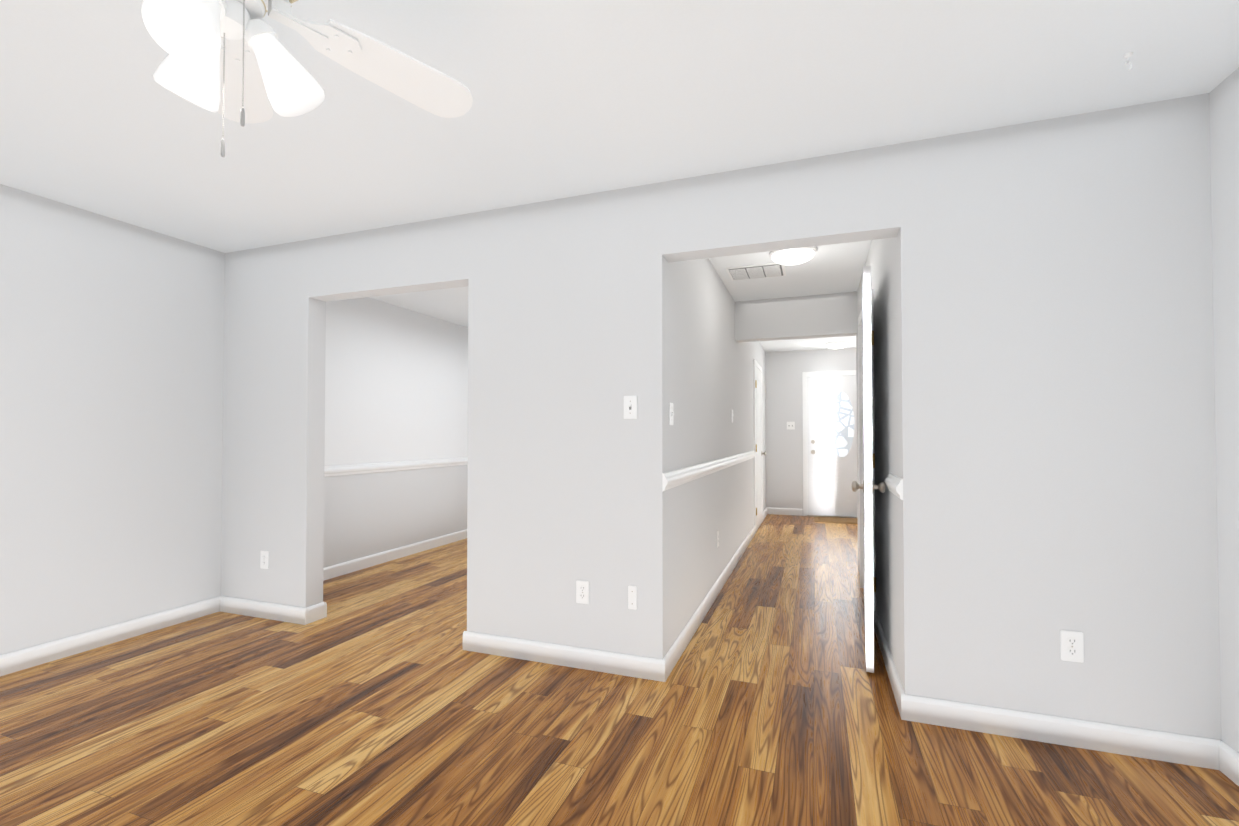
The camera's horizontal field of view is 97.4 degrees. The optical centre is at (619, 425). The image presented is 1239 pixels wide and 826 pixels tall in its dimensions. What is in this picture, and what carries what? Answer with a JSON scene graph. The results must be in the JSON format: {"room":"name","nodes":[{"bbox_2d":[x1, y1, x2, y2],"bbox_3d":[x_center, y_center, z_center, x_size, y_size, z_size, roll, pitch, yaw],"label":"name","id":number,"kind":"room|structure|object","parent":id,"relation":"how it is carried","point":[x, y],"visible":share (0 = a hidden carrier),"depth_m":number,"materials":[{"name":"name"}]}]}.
{"room":"empty living room","nodes":[
{"label":"empty living room","id":0,"kind":"room"},
{"bbox_2d":[0,184,467,654],"bbox_3d":[-2.392,0.056,4.816,0.150,2.440,9.850,0,-1,20],"label":"wall","id":1,"kind":"structure","parent":0,"point":[111,382],"depth_m":3.28,"materials":[{"name":"grey paint"}]},
{"bbox_2d":[0,596,219,675],"bbox_3d":[-3.311,1.177,1.999,0.016,0.100,3.604,0,-1,20],"label":"baseboard","id":2,"kind":"structure","parent":1,"relation":"attached to","point":[22,659],"depth_m":3.07,"materials":[{"name":"white wood"}]},
{"bbox_2d":[323,529,466,580],"bbox_3d":[-2.006,1.240,5.620,0.016,0.100,3.836,0,-1,20],"label":"baseboard","id":3,"kind":"structure","parent":1,"relation":"attached to","point":[347,567],"depth_m":5.14,"materials":[{"name":"white wood"}]},
{"bbox_2d":[324,457,467,476],"bbox_3d":[-2.002,0.400,5.633,0.027,0.090,3.836,0,-1,20],"label":"trim","id":4,"kind":"structure","parent":1,"relation":"attached to","point":[335,470],"depth_m":5.15,"materials":[{"name":"white wood"}]},
{"bbox_2d":[0,514,1238,825],"bbox_3d":[0.109,1.310,3.893,5.767,0.100,10.150,0,-1,20],"label":"floor","id":5,"kind":"structure","parent":0,"point":[378,696],"depth_m":2.17,"materials":[{"name":"brown wood"}]},
{"bbox_2d":[814,516,857,523],"bbox_3d":[3.095,1.312,7.532,0.750,0.019,0.450,0,-1,20],"label":"threshold","id":6,"kind":"object","parent":5,"relation":"on","point":[837,520],"visible":0.67,"depth_m":7.46,"materials":[{"name":"brown wood"}]},
{"bbox_2d":[0,0,1238,351],"bbox_3d":[0.109,-1.230,3.937,5.767,0.100,10.150,0,-1,20],"label":"ceiling","id":7,"kind":"structure","parent":0,"point":[572,98],"depth_m":2.03,"materials":[{"name":"paint"}]},
{"bbox_2d":[141,0,472,156],"bbox_3d":[-0.841,-0.911,1.191,1.161,0.632,1.194,0,-1,20],"label":"ceiling fan","id":8,"kind":"object","parent":7,"relation":"hanging from","point":[235,60],"visible":1,"depth_m":1.27,"materials":[{"name":"white metal"}]},
{"bbox_2d":[725,263,785,280],"bbox_3d":[1.046,-1.169,4.157,0.420,0.014,0.340,0,-1,20],"label":"ceiling vent","id":9,"kind":"object","parent":7,"relation":"in","point":[767,270],"visible":1,"depth_m":4.12,"materials":[{"name":"white metal"}]},
{"bbox_2d":[769,246,816,264],"bbox_3d":[1.180,-1.144,3.704,0.310,0.079,0.310,0,-1,20],"label":"light","id":10,"kind":"object","parent":7,"relation":"attached to","point":[795,256],"visible":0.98,"depth_m":3.63,"materials":[{"name":"white glass"}]},
{"bbox_2d":[825,341,848,348],"bbox_3d":[2.958,-1.080,7.399,0.310,0.079,0.310,0,-1,20],"label":"light","id":11,"kind":"object","parent":7,"relation":"attached to","point":[837,345],"visible":1,"depth_m":7.30,"materials":[{"name":"white glass"}]},
{"bbox_2d":[1124,52,1132,69],"bbox_3d":[1.669,-1.191,1.785,0.026,0.052,0.024,0,-1,20],"label":"ceiling hook","id":12,"kind":"object","parent":7,"relation":"attached to","point":[1128,55],"visible":0.98,"depth_m":1.78,"materials":[{"name":"white metal"}]},
{"bbox_2d":[637,182,765,658],"bbox_3d":[1.151,0.067,5.471,0.130,2.440,5.916,0,-1,20],"label":"wall","id":13,"kind":"structure","parent":0,"point":[694,362],"depth_m":3.10,"materials":[{"name":"grey paint"}]},
{"bbox_2d":[669,403,673,424],"bbox_3d":[0.273,-0.059,2.821,0.014,0.116,0.072,0,-1,20],"label":"light switch","id":14,"kind":"object","parent":13,"relation":"attached to","point":[671,412],"visible":1,"depth_m":2.81,"materials":[{"name":"white plastic"}]},
{"bbox_2d":[656,526,754,681],"bbox_3d":[0.918,1.222,4.585,0.016,0.100,4.162,0,-1,20],"label":"baseboard","id":15,"kind":"structure","parent":13,"relation":"attached to","point":[664,666],"depth_m":3.31,"materials":[{"name":"white wood"}]},
{"bbox_2d":[662,450,755,491],"bbox_3d":[0.925,0.312,4.607,0.027,0.090,4.146,0,-1,20],"label":"trim","id":16,"kind":"structure","parent":13,"relation":"attached to","point":[678,477],"depth_m":3.41,"materials":[{"name":"white wood"}]},
{"bbox_2d":[717,531,718,546],"bbox_3d":[0.748,0.864,4.133,0.007,0.116,0.072,0,-1,20],"label":"outlet","id":17,"kind":"object","parent":13,"relation":"attached to","point":[717,538],"visible":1,"depth_m":4.13,"materials":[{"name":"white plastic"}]},
{"bbox_2d":[753,359,762,533],"bbox_3d":[1.791,0.259,7.026,0.018,2.110,0.970,0,-1,20],"label":"door frame","id":18,"kind":"structure","parent":13,"relation":"attached to","point":[755,363],"depth_m":6.58,"materials":[{"name":"white wood"}]},
{"bbox_2d":[755,366,765,530],"bbox_3d":[1.820,0.289,7.011,0.078,2.030,0.853,0,-1,20],"label":"closet door","id":19,"kind":"structure","parent":13,"relation":"in","point":[758,402],"depth_m":6.97,"materials":[{"name":"white wood"}]},
{"bbox_2d":[763,507,767,519],"bbox_3d":[2.091,1.278,7.841,0.016,0.100,0.780,0,-1,20],"label":"baseboard","id":20,"kind":"structure","parent":13,"relation":"attached to","point":[765,512],"depth_m":7.89,"materials":[{"name":"white wood"}]},
{"bbox_2d":[221,93,1220,739],"bbox_3d":[-0.256,0.022,2.903,5.167,2.440,0.130,0,-1,20],"label":"wall","id":21,"kind":"structure","parent":0,"point":[1075,409],"depth_m":2.24,"materials":[{"name":"grey paint"}]},
{"bbox_2d":[260,551,268,568],"bbox_3d":[-2.322,0.879,3.559,0.072,0.116,0.007,0,-1,20],"label":"electrical outlet","id":22,"kind":"object","parent":21,"relation":"attached to","point":[264,559],"visible":1,"depth_m":3.56,"materials":[{"name":"white plastic"}]},
{"bbox_2d":[220,596,311,624],"bbox_3d":[-2.326,1.204,3.550,0.759,0.100,0.016,0,-1,20],"label":"baseboard","id":23,"kind":"structure","parent":21,"relation":"attached to","point":[279,612],"depth_m":3.53,"materials":[{"name":"white wood"}]},
{"bbox_2d":[312,602,326,620],"bbox_3d":[-2.276,1.206,3.688,0.759,0.100,0.016,0,-1,20],"label":"baseboard","id":24,"kind":"structure","parent":21,"relation":"attached to","point":[319,611],"depth_m":3.51,"materials":[{"name":"white wood"}]},
{"bbox_2d":[463,631,655,680],"bbox_3d":[-0.336,1.191,2.834,1.130,0.100,0.016,0,-1,20],"label":"baseboard","id":25,"kind":"structure","parent":21,"relation":"attached to","point":[556,654],"depth_m":2.81,"materials":[{"name":"white wood"}]},
{"bbox_2d":[576,580,588,603],"bbox_3d":[-0.189,0.856,2.791,0.072,0.116,0.007,0,-1,20],"label":"electrical outlet","id":26,"kind":"object","parent":21,"relation":"attached to","point":[582,592],"visible":1,"depth_m":2.79,"materials":[{"name":"white plastic"}]},
{"bbox_2d":[624,396,636,418],"bbox_3d":[0.053,-0.091,2.716,0.072,0.116,0.014,0,-1,20],"label":"light switch","id":27,"kind":"object","parent":21,"relation":"attached to","point":[630,407],"visible":1,"depth_m":2.72,"materials":[{"name":"white plastic"}]},
{"bbox_2d":[628,585,636,609],"bbox_3d":[0.064,0.854,2.700,0.045,0.116,0.007,0,-1,20],"label":"outlet plate","id":28,"kind":"object","parent":21,"relation":"attached to","point":[632,597],"visible":1,"depth_m":2.70,"materials":[{"name":"white plastic"}]},
{"bbox_2d":[904,693,1215,769],"bbox_3d":[1.663,1.179,2.114,0.960,0.100,0.016,0,-1,20],"label":"baseboard","id":29,"kind":"structure","parent":21,"relation":"attached to","point":[1174,747],"depth_m":2.08,"materials":[{"name":"white wood"}]},
{"bbox_2d":[1060,630,1083,662],"bbox_3d":[1.742,0.851,2.095,0.072,0.116,0.007,0,-1,20],"label":"electrical outlet","id":30,"kind":"object","parent":21,"relation":"attached to","point":[1072,646],"visible":1,"depth_m":2.09,"materials":[{"name":"white plastic"}]},
{"bbox_2d":[735,292,856,341],"bbox_3d":[1.600,-0.982,4.990,1.053,0.360,0.150,0,-1,20],"label":"beam","id":31,"kind":"structure","parent":0,"point":[815,316],"depth_m":4.92,"materials":[{"name":"grey paint"}]},
{"bbox_2d":[766,348,855,508],"bbox_3d":[1.752,0.119,8.477,5.167,2.440,0.150,0,-1,20],"label":"wall","id":32,"kind":"structure","parent":0,"point":[784,444],"depth_m":8.12,"materials":[{"name":"grey paint"}]},
{"bbox_2d":[768,507,802,515],"bbox_3d":[2.465,1.283,8.112,0.500,0.100,0.016,0,-1,20],"label":"baseboard","id":33,"kind":"structure","parent":32,"relation":"attached to","point":[778,511],"depth_m":8.10,"materials":[{"name":"white wood"}]},
{"bbox_2d":[787,422,794,428],"bbox_3d":[2.549,0.003,8.105,0.115,0.116,0.014,0,-1,20],"label":"double light switch","id":34,"kind":"object","parent":32,"relation":"attached to","point":[790,425],"visible":1,"depth_m":8.11,"materials":[{"name":"white plastic"}]},
{"bbox_2d":[802,370,855,515],"bbox_3d":[3.207,0.269,7.861,1.060,2.120,0.018,0,-1,20],"label":"door frame","id":35,"kind":"structure","parent":32,"relation":"attached to","point":[805,375],"depth_m":8.02,"materials":[{"name":"white wood"}]},
{"bbox_2d":[807,376,857,517],"bbox_3d":[3.195,0.307,7.828,0.956,2.038,0.086,0,-1,20],"label":"front door","id":36,"kind":"structure","parent":32,"relation":"in","point":[832,438],"depth_m":7.88,"materials":[{"name":"white wood"}]},
{"bbox_2d":[856,138,939,698],"bbox_3d":[1.722,0.034,3.565,0.130,2.440,2.716,0,-1,20],"label":"wall","id":37,"kind":"structure","parent":0,"point":[902,264],"depth_m":2.30,"materials":[{"name":"grey paint"}]},
{"bbox_2d":[858,289,875,610],"bbox_3d":[1.746,0.204,3.859,0.026,2.110,0.960,0,-1,20],"label":"door frame","id":38,"kind":"structure","parent":37,"relation":"attached to","point":[861,523],"depth_m":4.24,"materials":[{"name":"white wood"}]},
{"bbox_2d":[852,266,885,672],"bbox_3d":[1.392,0.219,3.096,0.174,2.030,0.818,0,-1,20],"label":"hall door","id":39,"kind":"structure","parent":37,"relation":"in","point":[868,486],"depth_m":2.73,"materials":[{"name":"white wood"}]},
{"bbox_2d":[874,611,911,720],"bbox_3d":[1.386,1.191,2.828,0.016,0.100,1.172,0,-1,20],"label":"baseboard","id":40,"kind":"structure","parent":37,"relation":"attached to","point":[904,702],"depth_m":2.52,"materials":[{"name":"white wood"}]},
{"bbox_2d":[885,473,902,499],"bbox_3d":[1.253,0.275,2.491,0.027,0.090,0.386,0,-1,20],"label":"trim","id":41,"kind":"structure","parent":37,"relation":"attached to","point":[894,483],"depth_m":2.40,"materials":[{"name":"white wood"}]},
{"bbox_2d":[1209,67,1238,752],"bbox_3d":[2.610,0.024,3.014,0.150,2.440,9.850,0,-1,20],"label":"wall","id":42,"kind":"structure","parent":0,"point":[1224,124],"depth_m":1.91,"materials":[{"name":"grey paint"}]},
{"bbox_2d":[1216,740,1238,785],"bbox_3d":[1.534,1.147,0.254,0.016,0.100,3.604,0,-1,20],"label":"baseboard","id":43,"kind":"structure","parent":42,"relation":"attached to","point":[1227,759],"depth_m":1.90,"materials":[{"name":"white wood"}]}
]}

